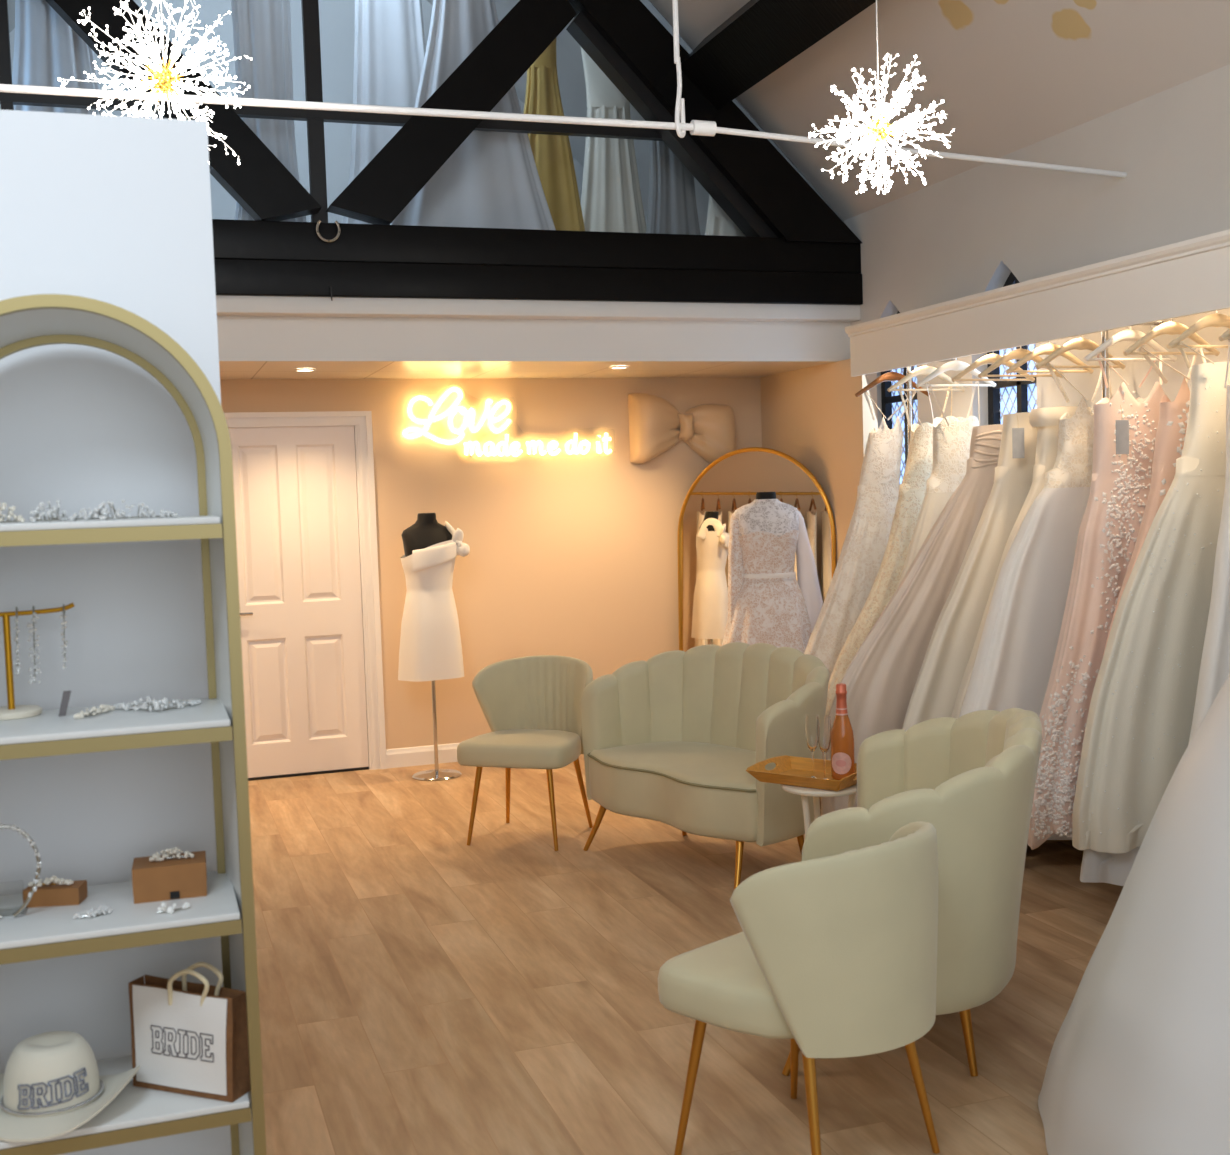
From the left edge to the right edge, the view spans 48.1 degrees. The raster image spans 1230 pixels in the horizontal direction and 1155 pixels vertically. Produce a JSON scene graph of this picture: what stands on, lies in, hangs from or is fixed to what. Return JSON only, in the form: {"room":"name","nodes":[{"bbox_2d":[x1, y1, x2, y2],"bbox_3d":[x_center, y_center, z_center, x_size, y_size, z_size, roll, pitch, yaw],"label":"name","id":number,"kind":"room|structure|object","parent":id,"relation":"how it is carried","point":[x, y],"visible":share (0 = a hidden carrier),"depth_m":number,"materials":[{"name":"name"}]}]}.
{"room":"clothing store","nodes":[
{"label":"clothing store","id":0,"kind":"room"},
{"bbox_2d":[7,0,14,32],"bbox_3d":[-1.979,-2.992,3.242,3.140,3.149,10.900,-3,4,-19],"label":"ceiling","id":1,"kind":"structure","parent":0,"point":[11,3],"depth_m":8.10,"materials":[{"name":"white paint"}]},
{"bbox_2d":[58,0,251,164],"bbox_3d":[-1.301,-2.479,3.832,0.484,2.681,0.493,-5,5,-42],"label":"pendant light","id":2,"kind":"object","parent":1,"relation":"hanging from","point":[164,79],"visible":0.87,"depth_m":3.88,"materials":[{"name":"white metal"}]},
{"bbox_2d":[0,110,231,1154],"bbox_3d":[-1.786,0.326,2.355,2.197,2.271,0.100,-3,4,-19],"label":"wall partition","id":3,"kind":"structure","parent":0,"point":[114,210],"depth_m":2.57,"materials":[{"name":"white"}]},
{"bbox_2d":[0,0,583,222],"bbox_3d":[-2.268,-3.130,8.854,5.840,3.391,0.100,-3,4,-19],"label":"wall","id":4,"kind":"structure","parent":0,"point":[336,17],"depth_m":8.88,"materials":[{"name":"white paint"}]},
{"bbox_2d":[220,377,761,748],"bbox_3d":[-1.749,-0.096,7.811,5.840,2.435,0.100,-3,4,-19],"label":"wall","id":5,"kind":"structure","parent":0,"point":[573,555],"depth_m":8.17,"materials":[{"name":"beige"}]},
{"bbox_2d":[224,411,386,780],"bbox_3d":[-1.809,0.101,7.755,0.954,2.052,0.107,-3,4,-19],"label":"door","id":6,"kind":"structure","parent":5,"relation":"in","point":[305,506],"depth_m":7.79,"materials":[{"name":"white"}]},
{"bbox_2d":[386,743,458,767],"bbox_3d":[-0.174,0.987,8.348,2.445,0.108,0.018,-3,4,-19],"label":"baseboard","id":7,"kind":"structure","parent":5,"relation":"attached to","point":[447,753],"depth_m":8.01,"materials":[{"name":"white"}]},
{"bbox_2d":[403,383,510,443],"bbox_3d":[-0.920,-0.946,7.967,0.631,0.343,0.065,-3,4,-19],"label":"sign","id":8,"kind":"object","parent":5,"relation":"attached to","point":[462,410],"depth_m":7.94,"materials":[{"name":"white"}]},
{"bbox_2d":[464,434,521,461],"bbox_3d":[-0.719,-0.756,8.046,0.339,0.152,0.065,-3,4,-19],"label":"sign","id":9,"kind":"object","parent":5,"relation":"attached to","point":[505,443],"depth_m":8.03,"materials":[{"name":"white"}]},
{"bbox_2d":[526,441,560,458],"bbox_3d":[-0.430,-0.754,8.146,0.206,0.099,0.065,-3,4,-19],"label":"sign","id":10,"kind":"object","parent":5,"relation":"attached to","point":[532,442],"depth_m":8.12,"materials":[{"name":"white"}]},
{"bbox_2d":[566,433,589,453],"bbox_3d":[-0.231,-0.797,8.213,0.145,0.119,0.065,-3,4,-19],"label":"sign","id":11,"kind":"object","parent":5,"relation":"attached to","point":[585,442],"depth_m":8.19,"materials":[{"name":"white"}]},
{"bbox_2d":[597,433,614,453],"bbox_3d":[-0.064,-0.803,8.270,0.110,0.119,0.065,-3,4,-19],"label":"sign","id":12,"kind":"object","parent":5,"relation":"attached to","point":[605,439],"depth_m":8.25,"materials":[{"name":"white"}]},
{"bbox_2d":[628,393,735,463],"bbox_3d":[0.428,-0.887,8.396,0.680,0.486,0.163,-3,4,-19],"label":"bow","id":13,"kind":"object","parent":5,"relation":"attached to","point":[656,425],"visible":0.96,"depth_m":8.35,"materials":[{"name":"brown"}]},
{"bbox_2d":[219,361,831,378],"bbox_3d":[-1.647,-1.097,7.218,5.750,0.030,0.990,-3,4,-19],"label":"ceiling","id":14,"kind":"structure","parent":0,"point":[227,369],"depth_m":7.55,"materials":[{"name":"paint"}]},
{"bbox_2d":[294,368,315,371],"bbox_3d":[-1.603,-1.073,7.126,0.110,0.009,0.110,-3,4,-19],"label":"recessed light","id":15,"kind":"object","parent":14,"relation":"in","point":[298,369],"visible":1,"depth_m":7.10,"materials":[{"name":"white"}]},
{"bbox_2d":[609,366,628,368],"bbox_3d":[0.022,-1.151,7.555,0.110,0.009,0.110,-3,4,-19],"label":"recessed light","id":16,"kind":"object","parent":14,"relation":"in","point":[610,367],"visible":1,"depth_m":7.52,"materials":[{"name":"white"}]},
{"bbox_2d":[248,754,1123,1154],"bbox_3d":[-0.279,1.341,4.050,6.040,0.060,10.900,-3,4,-19],"label":"floor","id":17,"kind":"structure","parent":0,"point":[422,990],"depth_m":4.25,"materials":[{"name":"brown wood"}]},
{"bbox_2d":[0,294,265,1154],"bbox_3d":[-0.919,0.484,2.408,0.530,1.895,0.300,-3,4,-19],"label":"display shelf","id":18,"kind":"object","parent":17,"relation":"on","point":[227,911],"visible":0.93,"depth_m":2.34,"materials":[{"name":"wood"}]},
{"bbox_2d":[0,502,24,522],"bbox_3d":[-1.021,-0.108,2.272,0.087,0.039,0.043,-3,4,-19],"label":"tiara","id":19,"kind":"object","parent":18,"relation":"on","point":[19,518],"visible":1,"depth_m":2.27,"materials":[{"name":"silver metal"}]},
{"bbox_2d":[0,880,27,916],"bbox_3d":[-1.059,0.558,2.393,0.069,0.050,0.048,-3,4,-19],"label":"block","id":20,"kind":"object","parent":18,"relation":"on","point":[19,880],"visible":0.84,"depth_m":2.41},
{"bbox_2d":[0,823,41,918],"bbox_3d":[-1.041,0.501,2.352,0.118,0.166,0.011,-3,4,-19],"label":"headband","id":21,"kind":"object","parent":18,"relation":"on","point":[13,827],"visible":1,"depth_m":2.36,"materials":[{"name":"silver metal"}]},
{"bbox_2d":[0,603,74,719],"bbox_3d":[-1.072,0.148,2.445,0.203,0.196,0.100,-5,5,-43],"label":"stand","id":22,"kind":"object","parent":18,"relation":"on","point":[12,711],"visible":1,"depth_m":2.44,"materials":[{"name":"gold"}]},
{"bbox_2d":[14,606,20,673],"bbox_3d":[-1.059,0.111,2.442,0.013,0.120,0.029,-3,4,-19],"label":"earring","id":23,"kind":"object","parent":22,"relation":"hanging from","point":[16,650],"visible":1,"depth_m":2.43,"materials":[{"name":"silver metal"}]},
{"bbox_2d":[27,606,40,683],"bbox_3d":[-1.029,0.120,2.449,0.021,0.139,0.031,-1,4,10],"label":"earring","id":24,"kind":"object","parent":22,"relation":"hanging from","point":[34,614],"visible":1,"depth_m":2.44,"materials":[{"name":"silver metal"}]},
{"bbox_2d":[59,604,68,669],"bbox_3d":[-0.986,0.106,2.467,0.014,0.117,0.029,-3,4,-19],"label":"earring","id":25,"kind":"object","parent":22,"relation":"hanging from","point":[63,616],"visible":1,"depth_m":2.46,"materials":[{"name":"silver metal"}]},
{"bbox_2d":[30,500,67,521],"bbox_3d":[-0.945,-0.111,2.297,0.060,0.037,0.049,-3,4,-19],"label":"tiara","id":26,"kind":"object","parent":18,"relation":"on","point":[37,517],"visible":0.99,"depth_m":2.29,"materials":[{"name":"silver metal"}]},
{"bbox_2d":[23,880,87,907],"bbox_3d":[-0.994,0.562,2.448,0.095,0.031,0.051,-2,4,-5],"label":"kraft box","id":27,"kind":"object","parent":18,"relation":"on","point":[76,893],"visible":0.82,"depth_m":2.42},
{"bbox_2d":[28,875,73,886],"bbox_3d":[-1.000,0.538,2.441,0.079,0.018,0.020,-2,4,-4],"label":"comb","id":28,"kind":"object","parent":27,"relation":"on","point":[48,881],"visible":0.89,"depth_m":2.44,"materials":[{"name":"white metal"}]},
{"bbox_2d":[58,690,70,715],"bbox_3d":[-0.971,0.222,2.431,0.024,0.044,0.005,-3,4,-19],"label":"ticket","id":29,"kind":"object","parent":18,"relation":"on","point":[66,694],"visible":1,"depth_m":2.43,"materials":[{"name":"grey"}]},
{"bbox_2d":[0,1031,139,1141],"bbox_3d":[-0.965,0.850,2.358,0.287,0.121,0.247,-3,4,-19],"label":"cowboy hat","id":30,"kind":"object","parent":18,"relation":"on","point":[51,1085],"visible":1,"depth_m":2.30,"materials":[{"name":"beige fabric"}]},
{"bbox_2d":[73,905,112,918],"bbox_3d":[-0.892,0.572,2.356,0.067,0.017,0.031,-4,4,-31],"label":"comb","id":31,"kind":"object","parent":18,"relation":"on","point":[101,909],"visible":1,"depth_m":2.35,"materials":[{"name":"silver metal"}]},
{"bbox_2d":[73,704,114,718],"bbox_3d":[-0.913,0.233,2.431,0.027,0.019,0.102,-1,4,17],"label":"comb","id":32,"kind":"object","parent":18,"relation":"on","point":[105,708],"visible":1,"depth_m":2.41,"materials":[{"name":"silver metal"}]},
{"bbox_2d":[68,499,178,520],"bbox_3d":[-0.830,-0.115,2.328,0.178,0.035,0.064,-3,4,-19],"label":"tiara","id":33,"kind":"object","parent":18,"relation":"on","point":[102,515],"visible":1,"depth_m":2.31,"materials":[{"name":"silver metal"}]},
{"bbox_2d":[114,696,200,710],"bbox_3d":[-0.825,0.224,2.470,0.153,0.026,0.086,-3,4,-11],"label":"vine","id":34,"kind":"object","parent":18,"relation":"on","point":[157,705],"visible":1,"depth_m":2.46,"materials":[{"name":"silver metal"}]},
{"bbox_2d":[132,851,206,903],"bbox_3d":[-0.800,0.538,2.480,0.128,0.061,0.092,-3,4,-19],"label":"kraft box","id":35,"kind":"object","parent":18,"relation":"on","point":[176,878],"visible":1,"depth_m":2.44,"materials":[{"name":"brown"}]},
{"bbox_2d":[149,847,193,861],"bbox_3d":[-0.797,0.496,2.478,0.077,0.022,0.025,-3,4,-19],"label":"comb","id":36,"kind":"object","parent":35,"relation":"on","point":[169,852],"visible":1,"depth_m":2.47,"materials":[{"name":"silver metal"}]},
{"bbox_2d":[157,902,189,913],"bbox_3d":[-0.759,0.564,2.368,0.054,0.022,0.029,-3,4,-19],"label":"comb","id":37,"kind":"object","parent":18,"relation":"on","point":[164,908],"visible":1,"depth_m":2.36,"materials":[{"name":"silver metal"}]},
{"bbox_2d":[128,962,249,1102],"bbox_3d":[-0.755,0.790,2.428,0.228,0.221,0.064,0,4,23],"label":"tote bag","id":38,"kind":"object","parent":18,"relation":"on","point":[188,1038],"visible":1,"depth_m":2.40,"materials":[{"name":"white fabric"}]},
{"bbox_2d":[401,513,461,780],"bbox_3d":[-1.018,0.376,7.645,0.290,1.467,0.276,-3,4,-19],"label":"dress form","id":39,"kind":"object","parent":17,"relation":"on","point":[426,531],"visible":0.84,"depth_m":7.56,"materials":[{"name":"black fabric"}]},
{"bbox_2d":[398,521,469,681],"bbox_3d":[-1.014,0.123,7.634,0.413,0.864,0.288,-3,4,-19],"label":"dress","id":40,"kind":"object","parent":39,"relation":"on","point":[430,649],"visible":0.99,"depth_m":7.53,"materials":[{"name":"white fabric"}]},
{"bbox_2d":[457,655,592,850],"bbox_3d":[-0.385,0.780,6.271,0.596,0.794,0.568,-1,4,20],"label":"chair","id":41,"kind":"object","parent":17,"relation":"on","point":[530,705],"visible":0.91,"depth_m":6.39,"materials":[{"name":"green fabric"}]},
{"bbox_2d":[580,642,828,889],"bbox_3d":[0.404,0.743,5.766,0.687,0.885,1.194,-5,4,-37],"label":"loveseat","id":42,"kind":"object","parent":17,"relation":"on","point":[672,738],"visible":0.89,"depth_m":5.79,"materials":[{"name":"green fabric"}]},
{"bbox_2d":[677,447,835,651],"bbox_3d":[0.819,0.125,8.104,1.065,1.777,0.075,1,4,36],"label":"arched floor mirror","id":43,"kind":"object","parent":17,"relation":"on","point":[732,481],"visible":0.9,"depth_m":8.21,"materials":[{"name":"mirror"}]},
{"bbox_2d":[756,492,775,498],"bbox_3d":[0.803,0.319,7.165,0.276,1.525,0.276,-3,4,-19],"label":"dress form","id":44,"kind":"object","parent":17,"relation":"on","point":[759,495],"visible":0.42,"depth_m":7.07,"materials":[{"name":"black fabric"}]},
{"bbox_2d":[722,499,822,652],"bbox_3d":[0.802,0.277,7.167,0.736,1.369,0.630,-3,4,-19],"label":"gown","id":45,"kind":"object","parent":44,"relation":"on","point":[767,604],"visible":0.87,"depth_m":7.04,"materials":[{"name":"white"}]},
{"bbox_2d":[658,821,939,1154],"bbox_3d":[0.452,0.947,3.158,0.596,0.794,0.568,-5,5,-43],"label":"chair","id":46,"kind":"object","parent":17,"relation":"on","point":[835,956],"visible":1,"depth_m":2.90,"materials":[{"name":"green fabric"}]},
{"bbox_2d":[781,784,856,835],"bbox_3d":[0.727,0.967,4.779,0.299,0.523,0.306,-3,4,-19],"label":"side table","id":47,"kind":"object","parent":17,"relation":"on","point":[851,791],"visible":0.28,"depth_m":4.69,"materials":[{"name":"beige"}]},
{"bbox_2d":[746,755,856,790],"bbox_3d":[0.688,0.677,4.778,0.384,0.056,0.294,1,5,38],"label":"serving tray","id":48,"kind":"object","parent":47,"relation":"on","point":[789,770],"visible":0.78,"depth_m":4.80,"materials":[{"name":"brown wood"}]},
{"bbox_2d":[805,714,821,778],"bbox_3d":[0.681,0.586,4.749,0.062,0.225,0.062,-3,4,-19],"label":"champagne flute","id":49,"kind":"object","parent":48,"relation":"on","point":[810,719],"visible":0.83,"depth_m":4.73,"materials":[{"name":"clear glass"}]},
{"bbox_2d":[805,714,817,751],"bbox_3d":[0.679,0.537,4.746,0.050,0.127,0.050,-3,4,-19],"label":"bowl","id":50,"kind":"object","parent":49,"relation":"on","point":[810,719],"depth_m":4.73,"materials":[{"name":"clear glass"}]},
{"bbox_2d":[817,715,830,779],"bbox_3d":[0.717,0.587,4.714,0.062,0.225,0.062,-3,4,-19],"label":"champagne flute","id":51,"kind":"object","parent":48,"relation":"on","point":[823,721],"visible":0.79,"depth_m":4.69,"materials":[{"name":"clear glass"}]},
{"bbox_2d":[817,715,830,752],"bbox_3d":[0.715,0.538,4.711,0.050,0.127,0.050,-3,4,-19],"label":"bowl","id":52,"kind":"object","parent":51,"relation":"on","point":[823,721],"depth_m":4.69,"materials":[{"name":"clear glass"}]},
{"bbox_2d":[830,683,854,779],"bbox_3d":[0.784,0.530,4.755,0.083,0.329,0.083,-3,4,-19],"label":"wine bottle","id":53,"kind":"object","parent":48,"relation":"on","point":[842,746],"visible":0.96,"depth_m":4.73,"materials":[{"name":"orange"}]},
{"bbox_2d":[782,708,1041,1076],"bbox_3d":[0.880,0.839,3.985,0.687,0.885,1.194,-1,4,17],"label":"armchair","id":54,"kind":"object","parent":17,"relation":"on","point":[972,776],"visible":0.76,"depth_m":3.51,"materials":[{"name":"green fabric"}]},
{"bbox_2d":[906,320,1162,449],"bbox_3d":[2.268,0.098,4.718,0.270,2.176,5.020,-3,4,-19],"label":"rail","id":55,"kind":"object","parent":17,"relation":"on","point":[1104,334],"visible":0.02,"depth_m":5.37,"materials":[{"name":"silver metal"}]},
{"bbox_2d":[855,370,929,396],"bbox_3d":[1.372,-0.988,6.810,0.420,0.191,0.049,-3,4,-19],"label":"clothes hanger","id":56,"kind":"object","parent":55,"relation":"hanging from","point":[890,376],"visible":0.7,"depth_m":6.78,"materials":[{"name":"brown wood"}]},
{"bbox_2d":[804,391,915,679],"bbox_3d":[1.178,0.045,6.822,0.881,1.927,0.179,-3,4,-18],"label":"gown","id":57,"kind":"object","parent":56,"relation":"hanging from","point":[862,553],"visible":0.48,"depth_m":6.76,"materials":[{"name":"beige fabric"}]},
{"bbox_2d":[887,364,965,391],"bbox_3d":[1.473,-0.973,6.517,0.420,0.191,0.049,-3,4,-19],"label":"clothes hanger","id":58,"kind":"object","parent":55,"relation":"hanging from","point":[926,370],"visible":0.77,"depth_m":6.50,"materials":[{"name":"brown wood"}]},
{"bbox_2d":[825,385,951,715],"bbox_3d":[1.305,0.056,6.541,0.856,1.930,0.189,-3,4,-19],"label":"gown","id":59,"kind":"object","parent":58,"relation":"hanging from","point":[918,468],"visible":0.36,"depth_m":6.49,"materials":[{"name":"beige fabric"}]},
{"bbox_2d":[916,358,995,387],"bbox_3d":[1.555,-0.961,6.281,0.420,0.191,0.049,-3,4,-19],"label":"clothes hanger","id":60,"kind":"object","parent":55,"relation":"hanging from","point":[955,365],"visible":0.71,"depth_m":6.26,"materials":[{"name":"white"}]},
{"bbox_2d":[897,381,979,587],"bbox_3d":[1.409,0.068,6.309,0.816,1.930,0.181,-3,4,-19],"label":"gown","id":61,"kind":"object","parent":60,"relation":"hanging from","point":[951,435],"visible":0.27,"depth_m":6.25,"materials":[{"name":"beige fabric"}]},
{"bbox_2d":[951,351,1034,381],"bbox_3d":[1.649,-0.947,6.007,0.420,0.191,0.049,-3,4,-19],"label":"clothes hanger","id":62,"kind":"object","parent":55,"relation":"hanging from","point":[990,358],"visible":0.67,"depth_m":5.98,"materials":[{"name":"brown wood"}]},
{"bbox_2d":[821,424,1001,815],"bbox_3d":[1.363,0.190,5.998,1.106,1.689,0.188,-3,4,-20],"label":"gown","id":63,"kind":"object","parent":62,"relation":"hanging from","point":[880,680],"visible":0.44,"depth_m":5.90,"materials":[{"name":"fabric"}]},
{"bbox_2d":[978,346,1063,377],"bbox_3d":[1.714,-0.938,5.819,0.420,0.191,0.049,-3,4,-19],"label":"clothes hanger","id":64,"kind":"object","parent":55,"relation":"hanging from","point":[1017,354],"visible":0.63,"depth_m":5.79,"materials":[{"name":"brown wood"}]},
{"bbox_2d":[902,412,1036,730],"bbox_3d":[1.550,0.175,5.825,0.872,1.729,0.226,-3,4,-19],"label":"gown","id":65,"kind":"object","parent":64,"relation":"hanging from","point":[953,638],"visible":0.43,"depth_m":5.76,"materials":[{"name":"beige"}]},
{"bbox_2d":[1006,341,1093,373],"bbox_3d":[1.778,-0.928,5.634,0.420,0.191,0.049,-3,4,-19],"label":"clothes hanger","id":66,"kind":"object","parent":55,"relation":"hanging from","point":[1046,349],"visible":0.79,"depth_m":5.61,"materials":[{"name":"brown wood"}]},
{"bbox_2d":[952,406,1091,718],"bbox_3d":[1.651,0.175,5.674,0.737,1.738,0.187,-3,4,-19],"label":"gown","id":67,"kind":"object","parent":66,"relation":"hanging from","point":[1046,420],"visible":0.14,"depth_m":5.62,"materials":[{"name":"beige"}]},
{"bbox_2d":[1035,335,1124,368],"bbox_3d":[1.841,-0.919,5.450,0.420,0.191,0.049,-3,4,-19],"label":"clothes hanger","id":68,"kind":"object","parent":55,"relation":"hanging from","point":[1080,343],"visible":0.7,"depth_m":5.43,"materials":[{"name":"brown wood"}]},
{"bbox_2d":[959,362,1112,839],"bbox_3d":[1.673,0.100,5.480,0.865,1.912,0.196,-3,4,-17],"label":"gown","id":69,"kind":"object","parent":68,"relation":"hanging from","point":[1012,668],"visible":0.44,"depth_m":5.40,"materials":[{"name":"white"}]},
{"bbox_2d":[1083,326,1176,361],"bbox_3d":[1.936,-0.905,5.176,0.420,0.191,0.049,-3,4,-19],"label":"clothes hanger","id":70,"kind":"object","parent":55,"relation":"hanging from","point":[1130,335],"visible":0.8,"depth_m":5.15,"materials":[{"name":"white"}]},
{"bbox_2d":[1027,353,1164,849],"bbox_3d":[1.840,0.080,5.200,0.719,1.841,0.230,-3,4,-22],"label":"gown","id":71,"kind":"object","parent":70,"relation":"hanging from","point":[1125,426],"visible":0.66,"depth_m":5.14,"materials":[{"name":"pink fabric"}]},
{"bbox_2d":[1123,319,1219,355],"bbox_3d":[2.008,-0.894,4.969,0.420,0.191,0.049,-3,4,-19],"label":"clothes hanger","id":72,"kind":"object","parent":55,"relation":"hanging from","point":[1171,328],"visible":0.77,"depth_m":4.95,"materials":[{"name":"brown wood"}]},
{"bbox_2d":[1103,346,1205,655],"bbox_3d":[1.937,0.075,5.025,0.632,1.797,0.184,-3,4,-19],"label":"gown","id":73,"kind":"object","parent":72,"relation":"hanging from","point":[1173,417],"visible":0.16,"depth_m":4.96,"materials":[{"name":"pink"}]},
{"bbox_2d":[1167,310,1229,348],"bbox_3d":[2.079,-0.884,4.761,0.420,0.191,0.049,-3,4,-19],"label":"clothes hanger","id":74,"kind":"object","parent":55,"relation":"hanging from","point":[1213,320],"visible":0.86,"depth_m":4.73,"materials":[{"name":"brown wood"}]},
{"bbox_2d":[1072,341,1229,885],"bbox_3d":[1.928,0.126,4.788,0.831,1.888,0.202,-3,4,-21],"label":"gown","id":75,"kind":"object","parent":74,"relation":"hanging from","point":[1140,717],"visible":0.78,"depth_m":4.71,"materials":[{"name":"white"}]},
{"bbox_2d":[1219,329,1229,340],"bbox_3d":[2.158,-0.872,4.535,0.420,0.191,0.049,-3,4,-19],"label":"clothes hanger","id":76,"kind":"object","parent":55,"relation":"hanging from","point":[1225,336],"visible":1,"depth_m":4.47,"materials":[{"name":"brown wood"}]},
{"bbox_2d":[1188,336,1229,744],"bbox_3d":[2.072,0.133,4.588,0.705,1.893,0.216,-3,4,-19],"label":"gown","id":77,"kind":"object","parent":76,"relation":"hanging from","point":[1215,660],"visible":0.43,"depth_m":4.50,"materials":[{"name":"white"}]},
{"bbox_2d":[1038,674,1229,1154],"bbox_3d":[1.584,0.543,3.074,1.265,1.515,1.226,-3,4,-19],"label":"gown","id":78,"kind":"object","parent":17,"relation":"on","point":[1139,1061],"visible":1,"depth_m":2.95,"materials":[{"name":"white"}]},
{"bbox_2d":[760,359,877,564],"bbox_3d":[1.195,-0.108,8.097,0.090,2.235,1.280,-3,4,-19],"label":"wall","id":79,"kind":"structure","parent":0,"point":[814,416],"depth_m":7.82,"materials":[{"name":"beige"}]},
{"bbox_2d":[427,0,1229,234],"bbox_3d":[0.969,-3.148,4.252,3.100,3.149,10.900,-3,4,-19],"label":"ceiling","id":80,"kind":"structure","parent":0,"point":[1010,76],"depth_m":6.09,"materials":[{"name":"paint"}]},
{"bbox_2d":[0,0,1126,177],"bbox_3d":[-0.749,-2.533,4.511,5.841,2.161,0.054,-3,4,-19],"label":"rod","id":81,"kind":"object","parent":80,"relation":"hanging from","point":[696,127],"visible":0.98,"depth_m":4.76,"materials":[{"name":"white metal"}]},
{"bbox_2d":[809,0,953,193],"bbox_3d":[0.726,-2.281,3.840,0.377,2.412,0.408,-3,4,-19],"label":"pendant light","id":82,"kind":"object","parent":80,"relation":"hanging from","point":[878,129],"visible":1,"depth_m":3.88,"materials":[{"name":"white metal"}]},
{"bbox_2d":[844,64,1229,428],"bbox_3d":[2.429,-0.402,4.896,0.200,3.140,10.900,-3,4,-19],"label":"wall","id":83,"kind":"structure","parent":0,"point":[964,234],"depth_m":5.87,"materials":[{"name":"white paint"}]},
{"bbox_2d":[0,0,843,222],"bbox_3d":[-1.526,-3.199,6.677,5.840,3.030,0.052,-3,4,-19],"label":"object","id":84,"kind":"structure","parent":83,"relation":"in","point":[315,119],"depth_m":6.72,"materials":[{"name":"black"}]},
{"bbox_2d":[45,0,877,304],"bbox_3d":[-0.119,-2.687,2.650,5.840,3.080,8.540,-3,4,-19],"label":"roof truss","id":85,"kind":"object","parent":83,"relation":"attached to","point":[794,248],"depth_m":6.84,"materials":[{"name":"black"}]},
{"bbox_2d":[315,220,340,242],"bbox_3d":[-1.369,-1.653,6.581,0.120,0.108,0.019,-3,4,-19],"label":"horseshoe","id":86,"kind":"object","parent":85,"relation":"attached to","point":[336,237],"visible":1,"depth_m":6.58,"materials":[{"name":"silver metal"}]},
{"bbox_2d":[217,316,850,361],"bbox_3d":[-1.443,-1.168,6.750,5.840,0.215,0.020,-3,4,-19],"label":"beam","id":87,"kind":"structure","parent":83,"relation":"attached to","point":[240,338],"depth_m":7.09,"materials":[{"name":"white paint"}]},
{"bbox_2d":[216,295,859,321],"bbox_3d":[-1.475,-1.321,6.821,5.840,0.085,0.410,-3,4,-19],"label":"trim","id":88,"kind":"structure","parent":83,"relation":"attached to","point":[226,305],"depth_m":6.96,"materials":[{"name":"white paint"}]},
{"bbox_2d":[881,311,917,483],"bbox_3d":[1.579,-0.740,7.360,0.051,1.459,0.517,-3,4,-19],"label":"window","id":89,"kind":"structure","parent":83,"relation":"in","point":[890,401],"depth_m":7.48,"materials":[{"name":"black"}]},
{"bbox_2d":[987,272,1036,424],"bbox_3d":[1.904,-0.712,6.415,0.051,1.499,0.507,-3,4,-19],"label":"window","id":90,"kind":"structure","parent":83,"relation":"in","point":[1007,397],"depth_m":6.51,"materials":[{"name":"black"}]},
{"bbox_2d":[845,229,1229,376],"bbox_3d":[2.628,-0.963,3.331,0.380,0.248,7.870,-3,4,-19],"label":"trim","id":91,"kind":"structure","parent":83,"relation":"attached to","point":[1189,277],"depth_m":5.39,"materials":[{"name":"white paint"}]},
{"bbox_3d":[-1.886,-1.380,8.011,5.840,0.060,2.110,-3,4,-19],"label":"floor","id":92,"kind":"structure","parent":0,"visible":0},
{"bbox_2d":[12,0,104,114],"bbox_3d":[-2.731,-2.273,6.766,0.818,1.890,0.244,-3,4,-19],"label":"gown","id":93,"kind":"object","parent":92,"relation":"on","point":[47,49],"visible":0.26,"depth_m":6.67,"materials":[{"name":"fabric"}]},
{"bbox_2d":[231,0,306,221],"bbox_3d":[-1.797,-2.669,7.015,0.491,2.590,0.226,-3,4,-19],"label":"gown","id":94,"kind":"object","parent":92,"relation":"on","point":[261,28],"visible":0.38,"depth_m":6.94,"materials":[{"name":"fabric"}]},
{"bbox_2d":[342,0,425,223],"bbox_3d":[-1.223,-2.768,7.517,0.856,2.690,0.216,-3,4,-18],"label":"gown","id":95,"kind":"object","parent":92,"relation":"on","point":[390,47],"visible":0.37,"depth_m":7.43,"materials":[{"name":"fabric"}]},
{"bbox_2d":[390,0,555,229],"bbox_3d":[-0.777,-2.541,7.255,1.164,2.240,0.236,-3,4,-19],"label":"gown","id":96,"kind":"object","parent":92,"relation":"on","point":[491,180],"visible":0.38,"depth_m":7.19,"materials":[{"name":"fabric"}]},
{"bbox_2d":[523,37,584,230],"bbox_3d":[-0.400,-2.357,7.739,0.578,1.790,0.223,-3,4,-19],"label":"gown","id":97,"kind":"object","parent":92,"relation":"on","point":[552,154],"visible":0.39,"depth_m":7.67,"materials":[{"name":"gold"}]},
{"bbox_2d":[581,47,645,232],"bbox_3d":[-0.029,-2.349,8.211,0.610,1.690,0.222,-3,4,-22],"label":"gown","id":98,"kind":"object","parent":92,"relation":"on","point":[611,199],"visible":0.44,"depth_m":8.13,"materials":[{"name":"fabric"}]},
{"bbox_2d":[646,140,700,234],"bbox_3d":[0.327,-2.220,7.979,0.470,1.440,0.222,-3,4,-19],"label":"gown","id":99,"kind":"object","parent":92,"relation":"on","point":[672,206],"visible":0.23,"depth_m":7.90,"materials":[{"name":"grey"}]},
{"bbox_2d":[705,194,744,235],"bbox_3d":[0.678,-1.969,7.795,0.536,0.940,0.223,-3,4,-21],"label":"gown","id":100,"kind":"object","parent":92,"relation":"on","point":[719,223],"visible":0.13,"depth_m":7.70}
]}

